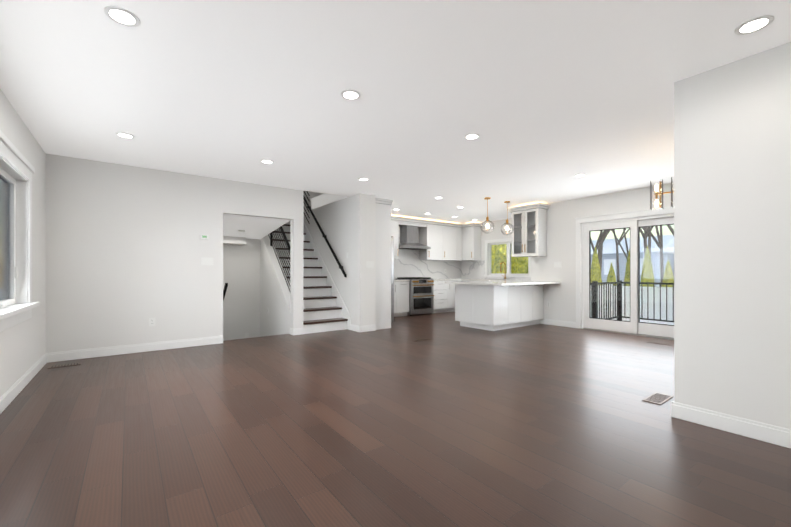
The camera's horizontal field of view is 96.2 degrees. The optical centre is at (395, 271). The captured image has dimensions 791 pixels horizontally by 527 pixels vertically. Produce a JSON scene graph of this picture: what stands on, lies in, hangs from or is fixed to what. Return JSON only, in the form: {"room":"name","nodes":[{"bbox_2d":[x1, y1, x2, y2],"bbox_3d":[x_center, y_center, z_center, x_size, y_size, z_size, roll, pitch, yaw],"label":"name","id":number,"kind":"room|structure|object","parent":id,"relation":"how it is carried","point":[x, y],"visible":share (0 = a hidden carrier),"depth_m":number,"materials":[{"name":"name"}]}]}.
{"room":"empty living room","nodes":[
{"label":"empty living room","id":0,"kind":"room"},
{"bbox_2d":[0,89,45,396],"bbox_3d":[-2.192,-0.117,1.450,0.160,3.020,7.170,0,0,-37],"label":"wall","id":1,"kind":"structure","parent":0,"point":[22,348],"depth_m":3.62,"materials":[{"name":"white paint"}]},
{"bbox_2d":[0,130,39,331],"bbox_3d":[-2.642,-0.296,2.131,0.200,1.520,3.660,0,0,-37],"label":"casement windows","id":2,"kind":"structure","parent":1,"relation":"in","point":[8,272],"depth_m":3.39,"materials":[{"name":"white plastic"}]},
{"bbox_2d":[0,353,47,413],"bbox_3d":[-2.130,1.035,1.513,0.016,0.115,6.900,0,0,-37],"label":"baseboard","id":3,"kind":"structure","parent":1,"relation":"attached to","point":[19,385],"depth_m":3.25,"materials":[{"name":"white wood"}]},
{"bbox_2d":[45,153,303,352],"bbox_3d":[-2.958,-0.111,5.303,3.250,3.020,0.150,0,0,-37],"label":"wall","id":4,"kind":"structure","parent":0,"point":[127,248],"depth_m":4.82,"materials":[{"name":"white paint"}]},
{"bbox_2d":[48,336,222,362],"bbox_3d":[-3.411,1.041,4.856,1.930,0.115,0.016,0,0,-37],"label":"baseboard","id":5,"kind":"structure","parent":4,"relation":"attached to","point":[145,347],"depth_m":4.74,"materials":[{"name":"white wood"}]},
{"bbox_2d":[149,318,154,325],"bbox_3d":[-3.361,0.698,4.899,0.075,0.115,0.008,0,0,-37],"label":"outlet","id":6,"kind":"object","parent":4,"relation":"attached to","point":[151,321],"visible":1,"depth_m":4.89,"materials":[{"name":"white plastic"}]},
{"bbox_2d":[200,234,208,239],"bbox_3d":[-2.845,-0.511,5.279,0.110,0.070,0.024,0,0,-37],"label":"thermostat","id":7,"kind":"object","parent":4,"relation":"attached to","point":[205,237],"visible":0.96,"depth_m":5.28,"materials":[{"name":"white plastic"}]},
{"bbox_2d":[201,257,212,264],"bbox_3d":[-2.817,-0.151,5.308,0.165,0.115,0.010,0,0,-37],"label":"light switch","id":8,"kind":"object","parent":4,"relation":"attached to","point":[206,261],"visible":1,"depth_m":5.30,"materials":[{"name":"white plastic"}]},
{"bbox_2d":[223,238,259,340],"bbox_3d":[-3.392,0.553,7.385,1.080,4.340,0.120,0,0,-37],"label":"wall","id":9,"kind":"structure","parent":0,"point":[241,301],"depth_m":7.42,"materials":[{"name":"white paint"}]},
{"bbox_2d":[223,283,227,300],"bbox_3d":[-3.197,0.932,6.248,0.084,1.503,1.750,0,0,-37],"label":"handrail","id":10,"kind":"object","parent":9,"relation":"attached to","point":[225,288],"visible":0.24,"depth_m":5.63,"materials":[{"name":"black metal"}]},
{"bbox_2d":[223,214,289,244],"bbox_3d":[-2.821,-0.879,6.603,1.110,0.640,1.820,0,0,-37],"label":"ceiling","id":11,"kind":"structure","parent":0,"point":[257,227],"depth_m":6.55,"materials":[{"name":"white paint"}]},
{"bbox_2d":[260,234,289,336],"bbox_3d":[-2.591,0.498,7.368,0.180,4.450,2.710,0,0,-37],"label":"wall","id":12,"kind":"structure","parent":0,"point":[274,294],"depth_m":7.05,"materials":[{"name":"white paint"}]},
{"bbox_2d":[268,226,289,290],"bbox_3d":[-2.598,-0.980,7.421,0.045,3.289,2.680,0,0,-37],"label":"stair railing","id":13,"kind":"object","parent":12,"relation":"on","point":[284,237],"visible":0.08,"depth_m":6.88,"materials":[{"name":"black metal"}]},
{"bbox_2d":[305,190,348,196],"bbox_3d":[-1.780,-2.910,6.038,2.270,2.980,0.100,0,0,-37],"label":"wall","id":14,"kind":"structure","parent":0,"point":[328,193],"depth_m":6.41,"materials":[{"name":"white paint"}]},
{"bbox_2d":[304,191,375,325],"bbox_3d":[-1.841,-1.496,8.287,0.340,5.800,4.430,0,0,-37],"label":"wall","id":15,"kind":"structure","parent":0,"point":[348,224],"depth_m":6.65,"materials":[{"name":"white paint"}]},
{"bbox_2d":[304,198,346,276],"bbox_3d":[-1.758,-1.175,7.822,0.084,2.581,2.790,0,0,-37],"label":"handrail","id":16,"kind":"object","parent":15,"relation":"attached to","point":[329,245],"depth_m":7.32,"materials":[{"name":"black metal"}]},
{"bbox_2d":[350,324,359,331],"bbox_3d":[-0.775,1.044,6.571,0.016,0.115,0.446,0,0,-37],"label":"baseboard","id":17,"kind":"structure","parent":15,"relation":"attached to","point":[356,328],"depth_m":6.52,"materials":[{"name":"white wood"}]},
{"bbox_2d":[360,324,375,331],"bbox_3d":[-0.505,1.044,6.507,0.340,0.115,0.019,0,0,-37],"label":"baseboard","id":18,"kind":"structure","parent":15,"relation":"attached to","point":[365,328],"depth_m":6.49,"materials":[{"name":"white wood"}]},
{"bbox_2d":[0,311,790,526],"bbox_3d":[0.972,1.158,4.786,9.310,0.120,8.800,0,0,-37],"label":"floor","id":19,"kind":"structure","parent":0,"point":[452,422],"depth_m":2.29,"materials":[{"name":"brown wood"}]},
{"bbox_2d":[47,363,80,368],"bbox_3d":[-3.839,1.093,4.119,0.280,0.007,0.110,0,0,-37],"label":"floor vent","id":20,"kind":"object","parent":19,"relation":"in","point":[64,365],"visible":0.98,"depth_m":4.11,"materials":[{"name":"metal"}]},
{"bbox_2d":[273,221,350,333],"bbox_3d":[-2.180,-0.422,7.713,0.886,3.050,3.264,0,0,-37],"label":"staircase","id":21,"kind":"object","parent":19,"relation":"on","point":[325,309],"visible":0.33,"depth_m":7.08,"materials":[{"name":"white wood"}]},
{"bbox_2d":[376,201,391,328],"bbox_3d":[-0.342,-0.116,6.913,0.394,2.435,0.335,0,0,-37],"label":"tall cabinet","id":22,"kind":"object","parent":19,"relation":"on","point":[383,263],"depth_m":6.79,"materials":[{"name":"white paint"}]},
{"bbox_2d":[391,236,393,321],"bbox_3d":[-0.567,0.188,7.528,0.775,1.830,0.900,0,0,-37],"label":"fridge","id":23,"kind":"object","parent":19,"relation":"on","point":[392,278],"visible":0.21,"depth_m":7.34,"materials":[{"name":"silver metal"}]},
{"bbox_2d":[397,277,433,315],"bbox_3d":[0.501,0.631,9.196,0.756,0.950,0.737,0,0,-37],"label":"range","id":24,"kind":"object","parent":19,"relation":"on","point":[421,295],"visible":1,"depth_m":8.92,"materials":[{"name":"silver metal"}]},
{"bbox_2d":[412,338,430,341],"bbox_3d":[0.415,1.096,5.668,0.300,0.007,0.110,0,0,-37],"label":"floor vent","id":25,"kind":"object","parent":19,"relation":"in","point":[418,340],"visible":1,"depth_m":5.63,"materials":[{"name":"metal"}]},
{"bbox_2d":[394,226,461,316],"bbox_3d":[0.475,-0.042,9.245,3.016,2.296,0.673,0,0,-37],"label":"base cabinet","id":26,"kind":"object","parent":19,"relation":"on","point":[408,263],"visible":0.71,"depth_m":9.49,"materials":[{"name":"white paint"}]},
{"bbox_2d":[456,284,519,330],"bbox_3d":[1.831,0.672,7.066,0.843,0.860,0.950,0,0,-37],"label":"base cabinet","id":27,"kind":"object","parent":19,"relation":"on","point":[493,305],"depth_m":6.72,"materials":[{"name":"white paint"}]},
{"bbox_2d":[444,280,559,283],"bbox_3d":[2.612,0.223,7.454,3.077,0.040,1.350,0,0,-37],"label":"countertop","id":28,"kind":"structure","parent":27,"relation":"on","point":[492,281],"depth_m":6.89,"materials":[{"name":"white stone"}]},
{"bbox_2d":[520,284,543,326],"bbox_3d":[2.497,0.673,7.567,0.824,0.860,0.950,0,0,-37],"label":"base cabinet","id":29,"kind":"object","parent":19,"relation":"on","point":[531,295],"depth_m":7.18,"materials":[{"name":"white paint"}]},
{"bbox_2d":[642,392,672,404],"bbox_3d":[2.259,1.091,3.051,0.320,0.007,0.130,0,0,-37],"label":"floor vent","id":30,"kind":"object","parent":19,"relation":"in","point":[658,398],"visible":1,"depth_m":3.04,"materials":[{"name":"grey metal"}]},
{"bbox_2d":[647,341,672,345],"bbox_3d":[4.019,1.095,5.402,0.110,0.007,0.300,0,0,-37],"label":"floor vent","id":31,"kind":"object","parent":19,"relation":"in","point":[659,343],"visible":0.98,"depth_m":5.38,"materials":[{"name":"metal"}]},
{"bbox_2d":[0,0,790,223],"bbox_3d":[0.972,-1.547,4.790,9.310,0.250,8.800,0,0,-37],"label":"ceiling","id":32,"kind":"structure","parent":0,"point":[546,100],"depth_m":2.75,"materials":[{"name":"white paint"}]},
{"bbox_2d":[103,5,139,27],"bbox_3d":[-1.527,-1.423,1.983,0.164,0.006,0.164,0,0,-37],"label":"recessed light","id":33,"kind":"object","parent":32,"relation":"in","point":[121,16],"visible":1,"depth_m":1.98,"materials":[{"name":"white"}]},
{"bbox_2d":[115,132,134,138],"bbox_3d":[-2.826,-1.420,3.709,0.164,0.006,0.164,0,0,-37],"label":"recessed light","id":34,"kind":"object","parent":32,"relation":"in","point":[125,135],"visible":0.96,"depth_m":3.70,"materials":[{"name":"white"}]},
{"bbox_2d":[261,160,273,163],"bbox_3d":[-1.660,-1.419,4.587,0.164,0.006,0.164,0,0,-37],"label":"recessed light","id":35,"kind":"object","parent":32,"relation":"in","point":[267,161],"visible":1,"depth_m":4.57,"materials":[{"name":"white"}]},
{"bbox_2d":[341,90,360,99],"bbox_3d":[-0.361,-1.422,2.861,0.164,0.006,0.164,0,0,-37],"label":"recessed light","id":36,"kind":"object","parent":32,"relation":"in","point":[350,95],"visible":1,"depth_m":2.86,"materials":[{"name":"white"}]},
{"bbox_2d":[464,133,479,139],"bbox_3d":[0.806,-1.420,3.739,0.164,0.006,0.164,0,0,-37],"label":"recessed light","id":37,"kind":"object","parent":32,"relation":"in","point":[472,136],"visible":1,"depth_m":3.73,"materials":[{"name":"white plastic"}]},
{"bbox_2d":[481,197,493,233],"bbox_3d":[1.771,-1.073,6.830,0.260,0.690,0.260,0,0,-37],"label":"globe pendant light","id":38,"kind":"object","parent":32,"relation":"hanging from","point":[487,217],"visible":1,"depth_m":6.83,"materials":[{"name":"clear glass"}]},
{"bbox_2d":[501,201,513,235],"bbox_3d":[2.264,-1.073,7.189,0.260,0.690,0.260,0,0,-37],"label":"globe pendant light","id":39,"kind":"object","parent":32,"relation":"hanging from","point":[507,228],"visible":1,"depth_m":7.20,"materials":[{"name":"clear glass"}]},
{"bbox_2d":[574,174,586,176],"bbox_3d":[2.731,-1.418,5.238,0.164,0.006,0.164,0,0,-37],"label":"recessed light","id":40,"kind":"object","parent":32,"relation":"in","point":[579,175],"visible":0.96,"depth_m":5.24,"materials":[{"name":"white plastic"}]},
{"bbox_2d":[650,177,673,209],"bbox_3d":[3.505,-1.091,3.911,0.320,0.664,1.186,0,0,-37],"label":"dining chandelier","id":41,"kind":"object","parent":32,"relation":"hanging from","point":[656,194],"visible":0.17,"depth_m":4.31,"materials":[{"name":"gold metal"}]},
{"bbox_2d":[734,15,773,35],"bbox_3d":[2.075,-1.423,2.053,0.164,0.006,0.164,0,0,-37],"label":"recessed light","id":42,"kind":"object","parent":32,"relation":"in","point":[754,25],"visible":1,"depth_m":2.05,"materials":[{"name":"white plastic"}]},
{"bbox_2d":[462,218,522,275],"bbox_3d":[2.986,-0.103,9.645,0.150,3.020,3.060,0,0,-37],"label":"wall","id":43,"kind":"structure","parent":0,"point":[495,233],"depth_m":9.84,"materials":[{"name":"white paint"}]},
{"bbox_2d":[462,222,481,260],"bbox_3d":[2.198,-0.848,10.233,0.397,1.070,0.505,0,0,-37],"label":"upper cabinet","id":44,"kind":"object","parent":43,"relation":"attached to","point":[471,241],"visible":1,"depth_m":10.13,"materials":[{"name":"white paint"}]},
{"bbox_2d":[446,261,530,280],"bbox_3d":[2.450,0.398,9.667,0.673,1.418,2.373,0,0,-37],"label":"backsplash","id":45,"kind":"structure","parent":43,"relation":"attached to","point":[469,270],"depth_m":10.42,"materials":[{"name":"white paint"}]},
{"bbox_2d":[484,238,530,276],"bbox_3d":[3.018,-0.369,9.520,0.150,1.030,1.500,0,0,-37],"label":"kitchen window","id":46,"kind":"structure","parent":43,"relation":"in","point":[508,258],"depth_m":9.63,"materials":[{"name":"white plastic"}]},
{"bbox_2d":[531,183,673,327],"bbox_3d":[4.642,-0.110,5.541,0.160,3.020,5.490,0,0,-37],"label":"wall","id":47,"kind":"structure","parent":0,"point":[561,241],"depth_m":6.93,"materials":[{"name":"white paint"}]},
{"bbox_2d":[507,203,549,256],"bbox_3d":[2.805,-0.852,7.514,0.397,1.070,0.770,0,0,-37],"label":"upper cabinet","id":48,"kind":"object","parent":47,"relation":"attached to","point":[529,233],"visible":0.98,"depth_m":7.43,"materials":[{"name":"white paint"}]},
{"bbox_2d":[554,262,561,267],"bbox_3d":[3.289,-0.138,7.195,0.010,0.115,0.165,0,0,-37],"label":"light switch","id":49,"kind":"object","parent":47,"relation":"attached to","point":[557,264],"visible":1,"depth_m":7.19,"materials":[{"name":"white plastic"}]},
{"bbox_2d":[544,319,575,327],"bbox_3d":[3.309,1.045,7.164,0.016,0.115,0.670,0,0,-37],"label":"baseboard","id":50,"kind":"structure","parent":47,"relation":"attached to","point":[546,321],"depth_m":7.14,"materials":[{"name":"white wood"}]},
{"bbox_2d":[575,206,673,328],"bbox_3d":[4.091,0.028,6.115,0.030,2.145,1.970,0,0,-37],"label":"door frame","id":51,"kind":"structure","parent":47,"relation":"attached to","point":[628,214],"depth_m":6.74,"materials":[{"name":"white wood"}]},
{"bbox_2d":[581,214,673,339],"bbox_3d":[4.161,0.087,6.167,0.135,2.028,1.766,0,0,-37],"label":"door","id":52,"kind":"structure","parent":47,"relation":"in","point":[634,325],"depth_m":6.18,"materials":[{"name":"white wood"}]},
{"bbox_2d":[674,42,790,428],"bbox_3d":[2.700,-0.117,1.977,0.130,3.020,1.830,0,0,-37],"label":"wall","id":53,"kind":"structure","parent":0,"point":[732,238],"depth_m":2.40,"materials":[{"name":"white paint"}]},
{"bbox_2d":[671,401,790,447],"bbox_3d":[2.637,1.036,1.938,0.019,0.115,1.846,0,0,-37],"label":"baseboard","id":54,"kind":"structure","parent":53,"relation":"attached to","point":[772,434],"depth_m":2.39,"materials":[{"name":"white wood"}]},
{"bbox_3d":[0.251,-0.104,9.596,4.580,3.020,0.150,0,0,-37],"label":"wall","id":55,"kind":"structure","parent":0,"visible":0},
{"bbox_2d":[391,216,398,258],"bbox_3d":[-0.434,-0.822,8.777,1.040,1.015,0.330,0,0,-37],"label":"upper cabinet","id":56,"kind":"object","parent":55,"relation":"attached to","point":[394,219],"depth_m":8.90,"materials":[{"name":"white paint"}]},
{"bbox_2d":[399,225,430,249],"bbox_3d":[0.421,-0.890,9.305,0.920,0.602,0.478,0,0,-37],"label":"hood chimney","id":57,"kind":"object","parent":55,"relation":"attached to","point":[408,237],"visible":0.83,"depth_m":9.24,"materials":[{"name":"silver metal"}]},
{"bbox_2d":[419,220,442,259],"bbox_3d":[0.983,-0.821,9.843,0.585,1.015,0.330,0,0,-37],"label":"upper cabinet","id":58,"kind":"object","parent":55,"relation":"attached to","point":[431,235],"depth_m":9.68,"materials":[{"name":"white paint"}]},
{"bbox_2d":[443,224,458,259],"bbox_3d":[1.434,-0.820,10.183,0.545,1.015,0.330,0,0,-37],"label":"upper cabinet","id":59,"kind":"object","parent":55,"relation":"attached to","point":[443,240],"depth_m":10.07,"materials":[{"name":"white paint"}]},
{"bbox_2d":[459,224,462,259],"bbox_3d":[1.748,-0.820,10.419,0.240,1.015,0.330,0,0,-37],"label":"upper cabinet","id":60,"kind":"object","parent":55,"relation":"attached to","point":[460,225],"depth_m":10.32,"materials":[{"name":"white paint"}]},
{"bbox_3d":[-3.025,-1.572,7.665,2.300,0.250,3.760,0,0,-37],"label":"floor","id":61,"kind":"structure","parent":0,"visible":0},
{"bbox_2d":[304,191,309,223],"bbox_3d":[-1.819,-1.629,6.695,0.030,1.566,0.940,0,0,-37],"label":"guard railing","id":62,"kind":"object","parent":61,"relation":"on","point":[306,206],"visible":0.27,"depth_m":6.40,"materials":[{"name":"black metal"}]},
{"label":"outside","id":63,"kind":"structure","parent":0,"visible":0},
{"bbox_3d":[2.850,2.326,20.840,110.000,0.200,110.000,0,0,-37],"label":"snow","id":64,"kind":"object","parent":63,"visible":0},
{"bbox_2d":[491,245,496,272],"bbox_3d":[3.166,0.212,12.267,1.209,3.998,1.322,0,0,-37],"label":"shrub","id":65,"kind":"object","parent":64,"relation":"on","point":[493,248],"depth_m":11.97,"materials":[{"name":"green plant"}]},
{"bbox_2d":[492,244,515,273],"bbox_3d":[3.584,0.107,11.540,1.440,4.206,1.499,0,0,-37],"label":"shrub","id":66,"kind":"object","parent":64,"relation":"on","point":[499,259],"depth_m":11.25,"materials":[{"name":"green plant"}]},
{"bbox_2d":[515,257,527,273],"bbox_3d":[4.042,0.262,10.808,1.412,3.894,1.274,0,0,-37],"label":"shrub","id":67,"kind":"object","parent":64,"relation":"on","point":[519,264],"depth_m":10.57,"materials":[{"name":"green plant"}]},
{"bbox_2d":[591,247,602,284],"bbox_3d":[7.599,0.617,13.446,0.684,3.191,0.728,0,0,-37],"label":"tree","id":68,"kind":"object","parent":64,"relation":"on","point":[597,275],"depth_m":13.38,"materials":[{"name":"green plant"}]},
{"bbox_2d":[591,230,610,252],"bbox_3d":[9.300,-2.837,16.205,5.548,10.113,5.346,0,0,-37],"label":"bare tree","id":69,"kind":"object","parent":64,"relation":"on","point":[601,241],"depth_m":16.08,"materials":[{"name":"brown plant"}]},
{"bbox_2d":[599,230,607,270],"bbox_3d":[11.593,-3.956,17.000,6.000,12.366,6.934,0,0,-37],"label":"bare tree","id":70,"kind":"object","parent":64,"relation":"on","point":[600,253],"depth_m":17.48,"materials":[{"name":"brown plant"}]},
{"bbox_2d":[607,262,616,285],"bbox_3d":[7.970,0.940,13.017,0.731,2.545,0.720,0,0,-37],"label":"tree","id":71,"kind":"object","parent":64,"relation":"on","point":[611,277],"depth_m":12.96,"materials":[{"name":"green plant"}]},
{"bbox_2d":[613,228,629,279],"bbox_3d":[17.572,-3.994,25.696,4.891,12.461,7.618,0,0,-37],"label":"bare tree","id":72,"kind":"object","parent":64,"relation":"on","point":[617,260],"depth_m":26.07,"materials":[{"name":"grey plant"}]},
{"bbox_2d":[611,227,640,258],"bbox_3d":[10.354,-1.460,16.006,3.261,7.363,3.551,0,0,-37],"label":"bare tree","id":73,"kind":"object","parent":64,"relation":"on","point":[613,231],"depth_m":16.16,"materials":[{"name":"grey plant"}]},
{"bbox_2d":[624,249,629,285],"bbox_3d":[8.408,0.618,12.671,0.689,3.187,0.705,0,0,-37],"label":"tree","id":74,"kind":"object","parent":64,"relation":"on","point":[627,276],"depth_m":12.63,"materials":[{"name":"green plant"}]},
{"bbox_2d":[591,235,673,286],"bbox_3d":[24.015,-0.739,41.780,10.000,6.000,15.000,0,0,-37],"label":"neighbor house","id":75,"kind":"structure","parent":64,"relation":"on","point":[668,253],"depth_m":35.90,"materials":[{"name":"white"}]},
{"bbox_2d":[598,284,673,324],"bbox_3d":[4.494,1.298,10.815,3.570,1.820,36.120,0,0,-37],"label":"fence","id":76,"kind":"object","parent":64,"relation":"on","point":[657,301],"depth_m":10.08,"materials":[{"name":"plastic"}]},
{"bbox_2d":[641,227,650,254],"bbox_3d":[16.258,-4.840,24.140,7.075,14.148,7.124,0,0,-37],"label":"bare tree","id":77,"kind":"object","parent":64,"relation":"on","point":[649,243],"depth_m":22.33,"materials":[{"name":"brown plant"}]},
{"bbox_2d":[640,245,653,286],"bbox_3d":[8.657,0.652,12.155,0.685,3.117,0.719,0,0,-37],"label":"tree","id":78,"kind":"object","parent":64,"relation":"on","point":[645,277],"depth_m":12.07,"materials":[{"name":"green plant"}]},
{"bbox_2d":[640,226,653,255],"bbox_3d":[12.510,-4.131,17.709,4.884,12.718,7.730,0,0,-37],"label":"bare tree","id":79,"kind":"object","parent":64,"relation":"on","point":[645,238],"depth_m":18.00,"materials":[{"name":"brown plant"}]},
{"bbox_2d":[645,226,663,286],"bbox_3d":[10.674,-2.548,15.048,5.085,9.535,3.814,0,0,-37],"label":"bare tree","id":80,"kind":"object","parent":64,"relation":"on","point":[659,242],"depth_m":14.28,"materials":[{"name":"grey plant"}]},
{"bbox_2d":[662,260,673,286],"bbox_3d":[9.052,0.902,11.783,0.713,2.616,0.752,0,0,-37],"label":"tree","id":81,"kind":"object","parent":64,"relation":"on","point":[669,273],"depth_m":11.69,"materials":[{"name":"green plant"}]},
{"bbox_3d":[5.429,1.681,6.462,2.170,1.040,3.320,0,0,-37],"label":"deck","id":82,"kind":"object","parent":64,"relation":"on","visible":0},
{"bbox_2d":[591,280,620,319],"bbox_3d":[4.417,0.688,7.717,2.070,0.950,0.080,0,0,-37],"label":"deck railing","id":83,"kind":"object","parent":82,"relation":"on","point":[594,309],"depth_m":7.88,"materials":[{"name":"black metal"}]},
{"bbox_2d":[621,280,673,321],"bbox_3d":[6.254,0.687,7.085,0.075,0.950,3.300,0,0,-37],"label":"deck railing","id":84,"kind":"object","parent":82,"relation":"on","point":[624,283],"depth_m":7.85,"materials":[{"name":"black metal"}]}
]}

